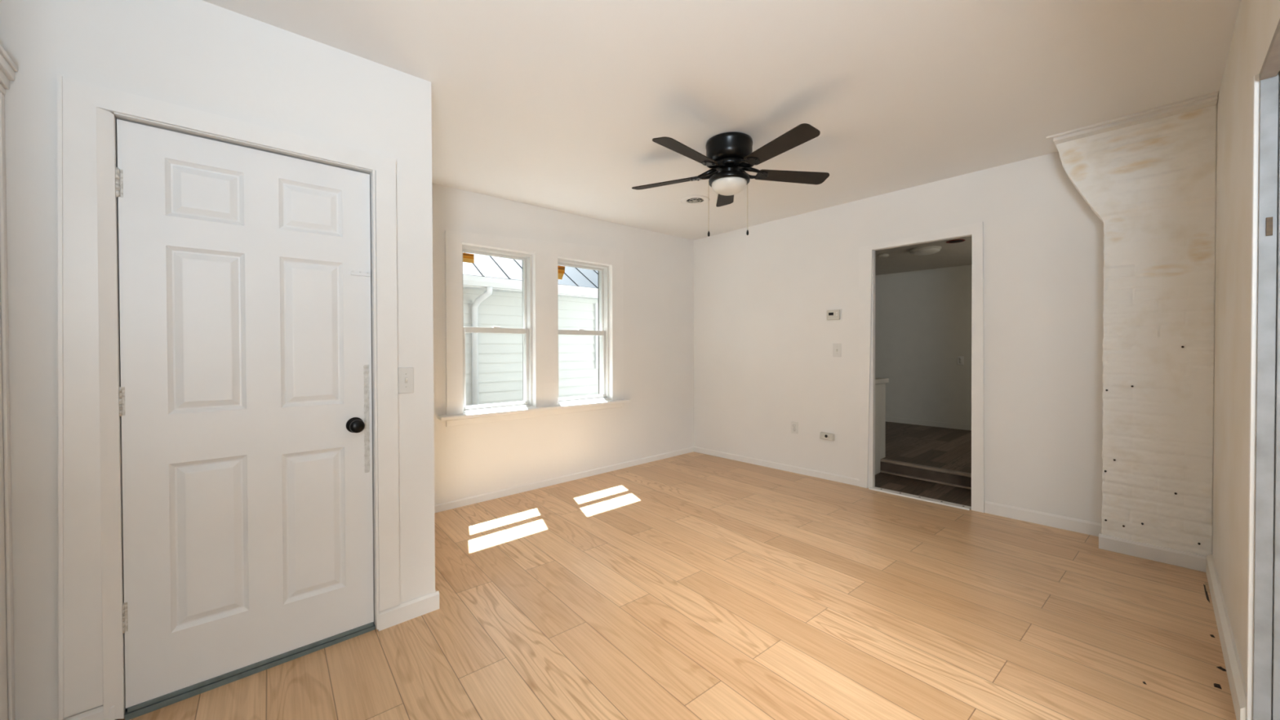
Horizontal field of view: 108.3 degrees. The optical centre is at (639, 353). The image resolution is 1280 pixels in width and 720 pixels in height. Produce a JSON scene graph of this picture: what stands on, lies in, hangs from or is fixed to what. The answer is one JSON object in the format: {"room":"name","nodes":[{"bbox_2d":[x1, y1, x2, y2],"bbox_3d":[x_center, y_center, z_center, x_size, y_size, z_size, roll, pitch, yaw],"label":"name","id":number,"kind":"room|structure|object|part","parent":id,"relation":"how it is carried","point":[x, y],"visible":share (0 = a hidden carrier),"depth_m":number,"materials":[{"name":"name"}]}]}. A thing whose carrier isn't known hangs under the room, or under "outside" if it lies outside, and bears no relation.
{"room":"empty living room","nodes":[
{"label":"empty living room","id":0,"kind":"room"},
{"bbox_2d":[0,0,435,719],"bbox_3d":[-2.283,-0.026,1.163,3.342,2.660,0.120,-1,1,-42],"label":"wall","id":1,"kind":"structure","parent":0,"point":[199,55],"depth_m":1.60,"materials":[{"name":"paint"}]},
{"bbox_2d":[61,705,115,719],"bbox_3d":[-1.843,1.214,1.476,0.223,0.090,0.014,-1,1,-42],"label":"baseboard","id":2,"kind":"structure","parent":1,"relation":"attached to","point":[95,713],"depth_m":1.52,"materials":[{"name":"paint"}]},
{"bbox_2d":[57,72,399,719],"bbox_3d":[-1.516,0.200,1.832,0.987,2.170,0.146,-1,1,-42],"label":"door frame","id":3,"kind":"structure","parent":1,"relation":"attached to","point":[79,506],"depth_m":1.53,"materials":[{"name":"paint"}]},
{"bbox_2d":[115,119,373,712],"bbox_3d":[-1.479,0.217,1.808,0.767,2.024,0.104,-1,1,-42],"label":"door","id":4,"kind":"structure","parent":3,"relation":"in","point":[246,405],"depth_m":1.78,"materials":[{"name":"paint"}]},
{"bbox_3d":[-1.230,0.314,2.006,0.068,0.068,0.068,-1,1,-42],"label":"knob","id":5,"kind":"part","parent":4,"relation":"part of","materials":[{"name":"black metal"}]},
{"bbox_3d":[-1.231,-0.352,2.039,0.076,0.020,0.010,-1,1,-42],"label":"bolt plate","id":6,"kind":"part","parent":4,"relation":"part of","materials":[{"name":"paint"}]},
{"bbox_2d":[397,367,413,393],"bbox_3d":[-1.083,0.125,2.143,0.068,0.120,0.018,-1,1,-42],"label":"light switch","id":7,"kind":"object","parent":1,"relation":"attached to","point":[405,375],"visible":1,"depth_m":2.14,"materials":[{"name":"plastic"}]},
{"bbox_2d":[377,591,439,631],"bbox_3d":[-1.075,1.200,2.161,0.263,0.085,0.014,-1,1,-42],"label":"baseboard","id":8,"kind":"structure","parent":1,"relation":"attached to","point":[411,609],"depth_m":2.15,"materials":[{"name":"paint"}]},
{"bbox_2d":[431,182,693,505],"bbox_3d":[-0.681,-0.066,4.462,3.727,2.660,0.275,-1,1,-42],"label":"wall","id":9,"kind":"structure","parent":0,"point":[473,460],"depth_m":4.38,"materials":[{"name":"paint"}]},
{"bbox_2d":[444,230,533,415],"bbox_3d":[-1.301,-0.233,3.955,0.774,1.460,0.233,-1,1,-42],"label":"window","id":10,"kind":"structure","parent":9,"relation":"attached to","point":[526,259],"depth_m":3.69,"materials":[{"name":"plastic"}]},
{"bbox_2d":[462,253,474,263],"bbox_3d":[-1.429,-0.793,3.849,0.096,0.077,0.001,-1,1,-42],"label":"label","id":11,"kind":"object","parent":10,"relation":"attached to","point":[467,257],"visible":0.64,"depth_m":3.85,"materials":[{"name":"orange paper"}]},
{"bbox_3d":[-1.261,-0.521,4.004,0.600,0.688,0.030,-1,1,-42],"label":"sash","id":12,"kind":"part","parent":10,"relation":"part of","materials":[{"name":"plastic"}]},
{"bbox_3d":[-1.236,0.122,3.985,0.600,0.688,0.030,-1,1,-42],"label":"sash","id":13,"kind":"part","parent":10,"relation":"part of","materials":[{"name":"plastic"}]},
{"bbox_2d":[434,446,693,513],"bbox_3d":[-0.626,1.181,4.431,3.430,0.086,0.010,-1,1,-42],"label":"baseboard","id":14,"kind":"structure","parent":9,"relation":"attached to","point":[508,491],"depth_m":4.24,"materials":[{"name":"paint"}]},
{"bbox_2d":[522,258,609,403],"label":"window","id":15,"kind":"structure","parent":9,"relation":"attached to","point":[603,332],"depth_m":4.74,"materials":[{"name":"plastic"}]},
{"bbox_2d":[557,265,564,279],"bbox_3d":[-0.766,-0.775,4.440,0.108,0.130,0.001,-1,1,-42],"label":"label","id":16,"kind":"object","parent":15,"relation":"attached to","point":[561,269],"visible":0.65,"depth_m":4.44,"materials":[{"name":"orange paper"}]},
{"bbox_3d":[-0.606,-0.529,4.589,0.589,0.688,0.030,-1,1,-42],"label":"sash","id":17,"kind":"part","parent":15,"relation":"part of","materials":[{"name":"plastic"}]},
{"bbox_3d":[-0.580,0.114,4.570,0.589,0.688,0.030,-1,1,-42],"label":"sash","id":18,"kind":"part","parent":15,"relation":"part of","materials":[{"name":"plastic"}]},
{"bbox_2d":[117,451,1236,719],"bbox_3d":[0.696,1.274,0.913,7.430,0.178,7.020,-1,1,-42],"label":"floor","id":19,"kind":"structure","parent":0,"point":[693,585],"depth_m":2.11,"materials":[{"name":"brown wood"}]},
{"bbox_2d":[875,377,888,475],"bbox_3d":[2.033,0.712,4.645,0.685,0.925,0.625,-1,1,-42],"label":"base cabinet","id":20,"kind":"object","parent":19,"relation":"on","point":[880,383],"visible":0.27,"depth_m":4.54,"materials":[{"name":"white wood"}]},
{"bbox_2d":[875,377,888,384],"bbox_3d":[2.031,0.272,4.640,0.685,0.045,0.625,-1,1,-42],"label":"countertop","id":21,"kind":"structure","parent":20,"relation":"on","point":[877,380],"depth_m":4.53,"materials":[{"name":"white stone"}]},
{"bbox_2d":[868,486,971,510],"bbox_3d":[2.262,1.177,3.779,0.083,0.020,0.732,-1,1,-42],"label":"threshold strip","id":22,"kind":"object","parent":19,"relation":"on","point":[878,489],"visible":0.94,"depth_m":3.73,"materials":[{"name":"paint"}]},
{"bbox_2d":[1203,584,1209,602],"bbox_3d":[2.822,1.188,2.306,0.300,0.002,0.008,-1,1,-43],"label":"dark sliver","id":23,"kind":"object","parent":19,"relation":"on","point":[1206,591],"visible":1,"depth_m":2.29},
{"bbox_2d":[1204,581,1209,593],"bbox_3d":[2.879,1.185,2.348,0.170,0.006,0.011,-1,1,-42],"label":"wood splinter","id":24,"kind":"object","parent":19,"relation":"on","point":[1206,584],"visible":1,"depth_m":2.34,"materials":[{"name":"beige wood"}]},
{"bbox_2d":[1213,683,1221,688],"bbox_3d":[2.090,1.202,1.673,0.024,0.007,0.018,-1,1,-42],"label":"chip","id":25,"kind":"object","parent":19,"relation":"on","point":[1215,685],"visible":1,"depth_m":1.67,"materials":[{"name":"black"}]},
{"bbox_2d":[1216,666,1226,671],"bbox_3d":[2.215,1.200,1.761,0.014,0.006,0.024,0,1,-1],"label":"chip","id":26,"kind":"object","parent":19,"relation":"on","point":[1219,667],"visible":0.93,"depth_m":1.76,"materials":[{"name":"black"}]},
{"bbox_2d":[202,0,1240,239],"bbox_3d":[0.454,-1.353,0.709,6.847,0.198,7.070,-1,1,-42],"label":"ceiling","id":27,"kind":"structure","parent":0,"point":[560,105],"depth_m":2.24,"materials":[{"name":"paint"}]},
{"bbox_2d":[680,195,710,204],"bbox_3d":[0.481,-1.333,4.038,0.254,0.010,0.254,-1,1,-42],"label":"ceiling vent","id":28,"kind":"object","parent":27,"relation":"in","point":[695,199],"visible":1,"depth_m":4.02,"materials":[{"name":"metal"}]},
{"bbox_2d":[631,123,829,236],"bbox_3d":[0.538,-1.030,2.868,1.252,0.594,1.284,-1,1,-42],"label":"ceiling fan","id":29,"kind":"object","parent":27,"relation":"hanging from","point":[728,154],"visible":1,"depth_m":2.80,"materials":[{"name":"black metal"}]},
{"bbox_3d":[0.177,-1.135,3.088,0.480,0.033,0.130,0,1,26],"label":"blade","id":30,"kind":"part","parent":29,"relation":"part of","materials":[{"name":"brown wood"}]},
{"bbox_3d":[0.264,-1.131,2.596,0.130,0.033,0.480,0,1,44],"label":"blade","id":31,"kind":"part","parent":29,"relation":"part of","materials":[{"name":"brown wood"}]},
{"bbox_3d":[0.618,-1.139,3.323,0.130,0.033,0.480,0,1,8],"label":"blade","id":32,"kind":"part","parent":29,"relation":"part of","materials":[{"name":"brown wood"}]},
{"bbox_3d":[0.559,-1.036,2.904,0.218,0.073,0.218,-1,1,-42],"label":"lamp shade","id":33,"kind":"part","parent":29,"relation":"part of","materials":[{"name":"white glass"}]},
{"bbox_3d":[0.759,-1.131,2.527,0.130,0.033,0.480,0,1,-28],"label":"blade","id":34,"kind":"part","parent":29,"relation":"part of","materials":[{"name":"brown wood"}]},
{"bbox_3d":[0.978,-1.137,2.977,0.480,0.033,0.130,0,1,-10],"label":"blade","id":35,"kind":"part","parent":29,"relation":"part of","materials":[{"name":"brown wood"}]},
{"bbox_2d":[693,151,1103,533],"bbox_3d":[2.052,-0.069,4.022,0.045,2.660,4.170,-1,1,-42],"label":"wall","id":36,"kind":"structure","parent":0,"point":[764,362],"depth_m":3.74,"materials":[{"name":"paint"}]},
{"bbox_2d":[693,446,859,486],"bbox_3d":[1.303,1.151,4.835,0.012,0.075,1.955,-1,1,-42],"label":"baseboard","id":37,"kind":"structure","parent":36,"relation":"attached to","point":[851,481],"depth_m":4.67,"materials":[{"name":"paint"}]},
{"bbox_2d":[791,421,797,433],"bbox_3d":[1.528,0.735,4.579,0.009,0.116,0.074,-1,1,-42],"label":"wall outlet","id":38,"kind":"object","parent":36,"relation":"attached to","point":[793,424],"visible":1,"depth_m":4.58,"materials":[{"name":"plastic"}]},
{"bbox_2d":[819,431,834,440],"bbox_3d":[1.743,0.775,4.316,0.040,0.067,0.135,-1,1,-42],"label":"wall outlet","id":39,"kind":"object","parent":36,"relation":"attached to","point":[827,436],"visible":1,"depth_m":4.30,"materials":[{"name":"plastic"}]},
{"bbox_2d":[826,308,841,320],"bbox_3d":[1.783,-0.353,4.264,0.028,0.106,0.140,-1,1,-42],"label":"thermostat","id":40,"kind":"object","parent":36,"relation":"attached to","point":[832,314],"visible":1,"depth_m":4.25,"materials":[{"name":"plastic"}]},
{"bbox_2d":[832,343,841,356],"bbox_3d":[1.808,-0.028,4.249,0.018,0.122,0.078,-1,1,-42],"label":"light switch","id":41,"kind":"object","parent":36,"relation":"attached to","point":[837,348],"visible":1,"depth_m":4.25,"materials":[{"name":"plastic"}]},
{"bbox_2d":[858,222,984,512],"bbox_3d":[2.261,0.104,3.775,0.065,2.158,0.916,-1,1,-42],"label":"door frame","id":42,"kind":"structure","parent":36,"relation":"attached to","point":[977,270],"depth_m":3.49,"materials":[{"name":"paint"}]},
{"bbox_2d":[984,501,1101,536],"bbox_3d":[2.760,1.138,3.201,0.014,0.089,0.614,-1,1,-42],"label":"baseboard","id":43,"kind":"structure","parent":36,"relation":"attached to","point":[1084,526],"depth_m":3.17,"materials":[{"name":"paint"}]},
{"bbox_2d":[875,264,972,425],"bbox_3d":[4.341,-0.129,6.286,0.150,2.400,3.600,-1,1,-42],"label":"wall","id":44,"kind":"structure","parent":0,"point":[923,317],"depth_m":6.54,"materials":[{"name":"white paint"}]},
{"bbox_2d":[885,416,971,430],"bbox_3d":[4.309,0.991,6.267,0.015,0.070,3.601,-1,1,-43],"label":"baseboard","id":45,"kind":"structure","parent":44,"relation":"attached to","point":[957,426],"depth_m":6.51,"materials":[{"name":"wood"}]},
{"bbox_2d":[957,355,964,364],"bbox_3d":[4.324,0.096,6.239,0.009,0.115,0.075,-1,1,-42],"label":"light switch","id":46,"kind":"object","parent":44,"relation":"attached to","point":[960,358],"visible":1,"depth_m":6.24,"materials":[{"name":"plastic"}]},
{"bbox_2d":[875,235,972,275],"bbox_3d":[3.180,-1.215,5.241,3.253,0.100,3.600,-1,1,-42],"label":"ceiling","id":47,"kind":"structure","parent":0,"point":[900,260],"depth_m":5.70,"materials":[{"name":"white paint"}]},
{"bbox_2d":[877,253,888,257],"bbox_3d":[2.872,-1.151,5.462,0.120,0.030,0.120,-1,1,-42],"label":"smoke detector","id":48,"kind":"object","parent":47,"relation":"attached to","point":[880,255],"visible":1,"depth_m":5.43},
{"bbox_2d":[909,245,941,255],"bbox_3d":[3.172,-1.133,5.141,0.304,0.062,0.304,-1,1,-42],"label":"ceiling light","id":49,"kind":"object","parent":47,"relation":"attached to","point":[927,250],"visible":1,"depth_m":5.05,"materials":[{"name":"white glass"}]},
{"bbox_2d":[911,248,940,255],"bbox_3d":[3.172,-1.123,5.141,0.284,0.042,0.284,-1,1,-42],"label":"diffuser","id":50,"kind":"object","parent":49,"relation":"attached to","point":[917,251],"depth_m":5.07,"materials":[{"name":"grey glass"}]},
{"bbox_2d":[946,239,964,243],"bbox_3d":[3.258,-1.157,4.775,0.164,0.007,0.164,-1,1,-42],"label":"ceiling box","id":51,"kind":"object","parent":47,"relation":"attached to","point":[954,241],"visible":1,"depth_m":4.77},
{"bbox_2d":[882,421,971,473],"bbox_3d":[3.393,1.100,5.450,2.700,0.125,3.600,-1,1,-42],"label":"floor","id":52,"kind":"structure","parent":0,"point":[946,448],"depth_m":5.19,"materials":[{"name":"brown wood"}]},
{"bbox_2d":[880,458,971,477],"bbox_3d":[2.409,1.057,4.571,0.058,0.025,3.601,-1,1,-41],"label":"trim","id":53,"kind":"structure","parent":52,"relation":"attached to","point":[895,462],"depth_m":4.26,"materials":[{"name":"wood"}]},
{"bbox_2d":[880,461,971,487],"bbox_3d":[2.406,1.115,4.569,0.006,0.120,3.601,-1,1,-41],"label":"stair riser","id":54,"kind":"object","parent":52,"relation":"attached to","point":[964,481],"depth_m":4.28,"materials":[{"name":"wood"}]},
{"bbox_2d":[880,470,971,489],"bbox_3d":[2.398,1.168,4.562,0.028,0.014,3.601,-1,1,-41],"label":"trim","id":55,"kind":"structure","parent":54,"relation":"attached to","point":[881,471],"depth_m":4.26,"materials":[{"name":"white wood"}]},
{"bbox_2d":[1055,103,1217,555],"bbox_3d":[2.948,-0.088,2.793,0.250,2.531,0.644,-1,1,-42],"label":"chimney breast","id":56,"kind":"object","parent":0,"point":[1151,185],"visible":0.98,"depth_m":2.63,"materials":[{"name":"white paint"}]},
{"bbox_2d":[1045,91,1218,144],"bbox_3d":[2.808,-1.342,2.678,0.120,0.035,0.677,-1,1,-42],"label":"trim","id":57,"kind":"structure","parent":56,"relation":"attached to","point":[1209,100],"depth_m":2.62,"materials":[{"name":"paint"}]},
{"bbox_2d":[1098,533,1206,572],"bbox_3d":[2.937,1.141,2.655,0.028,0.088,0.431,-1,1,-42],"label":"baseboard","id":58,"kind":"structure","parent":56,"relation":"attached to","point":[1143,550],"depth_m":2.64,"materials":[{"name":"paint"}]},
{"bbox_2d":[1212,0,1279,719],"bbox_3d":[0.772,-0.026,0.326,6.787,2.660,0.140,-1,1,-42],"label":"wall","id":59,"kind":"structure","parent":0,"point":[1257,20],"depth_m":1.80,"materials":[{"name":"paint"}]},
{"bbox_2d":[1205,554,1246,719],"bbox_3d":[2.483,1.145,1.970,1.563,0.117,0.022,-1,1,-42],"label":"baseboard","id":60,"kind":"structure","parent":59,"relation":"attached to","point":[1236,679],"depth_m":1.77,"materials":[{"name":"paint"}]},
{"bbox_2d":[1245,71,1279,719],"bbox_3d":[1.910,0.187,1.421,0.034,2.085,0.044,-1,1,-42],"label":"door frame","id":61,"kind":"structure","parent":59,"relation":"attached to","point":[1268,87],"depth_m":1.41,"materials":[{"name":"grey paint"}]},
{"bbox_2d":[1258,18,1279,79],"bbox_3d":[0.822,-0.824,0.364,2.966,0.020,0.144,-1,1,-42],"label":"trim","id":62,"kind":"structure","parent":59,"relation":"attached to","point":[1270,68],"depth_m":1.31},
{"bbox_2d":[1266,217,1272,235],"bbox_3d":[1.899,-0.383,1.396,0.006,0.055,0.012,-1,1,-42],"label":"strike plate","id":63,"kind":"object","parent":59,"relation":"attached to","point":[1268,220],"visible":1,"depth_m":1.39,"materials":[{"name":"gold metal"}]},
{"bbox_2d":[1271,72,1279,719],"bbox_3d":[1.951,0.194,1.354,0.018,2.072,0.106,-1,1,-42],"label":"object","id":64,"kind":"structure","parent":59,"relation":"attached to","point":[1276,618],"depth_m":1.39,"materials":[{"name":"grey paint"}]},
{"bbox_3d":[-1.496,-0.025,0.828,0.100,2.660,1.428,-1,1,-42],"label":"wall","id":65,"kind":"structure","parent":0,"visible":0},
{"bbox_2d":[0,44,17,719],"bbox_3d":[-1.871,-0.019,1.347,0.059,2.520,0.161,-1,1,-42],"label":"trim","id":66,"kind":"structure","parent":65,"relation":"attached to","point":[7,67],"depth_m":1.39,"materials":[{"name":"paint"}]},
{"label":"outside","id":67,"kind":"structure","parent":0,"visible":0},
{"bbox_3d":[-8.303,1.836,15.337,36.000,0.050,26.080,-1,1,-42],"label":"ground","id":68,"kind":"structure","parent":67,"visible":0},
{"bbox_2d":[462,252,598,405],"bbox_3d":[-1.934,-1.054,9.662,16.700,5.813,4.416,-1,1,-42],"label":"neighbor house","id":69,"kind":"structure","parent":68,"relation":"on","point":[492,286],"depth_m":7.17,"materials":[{"name":"white wood"}]}
]}

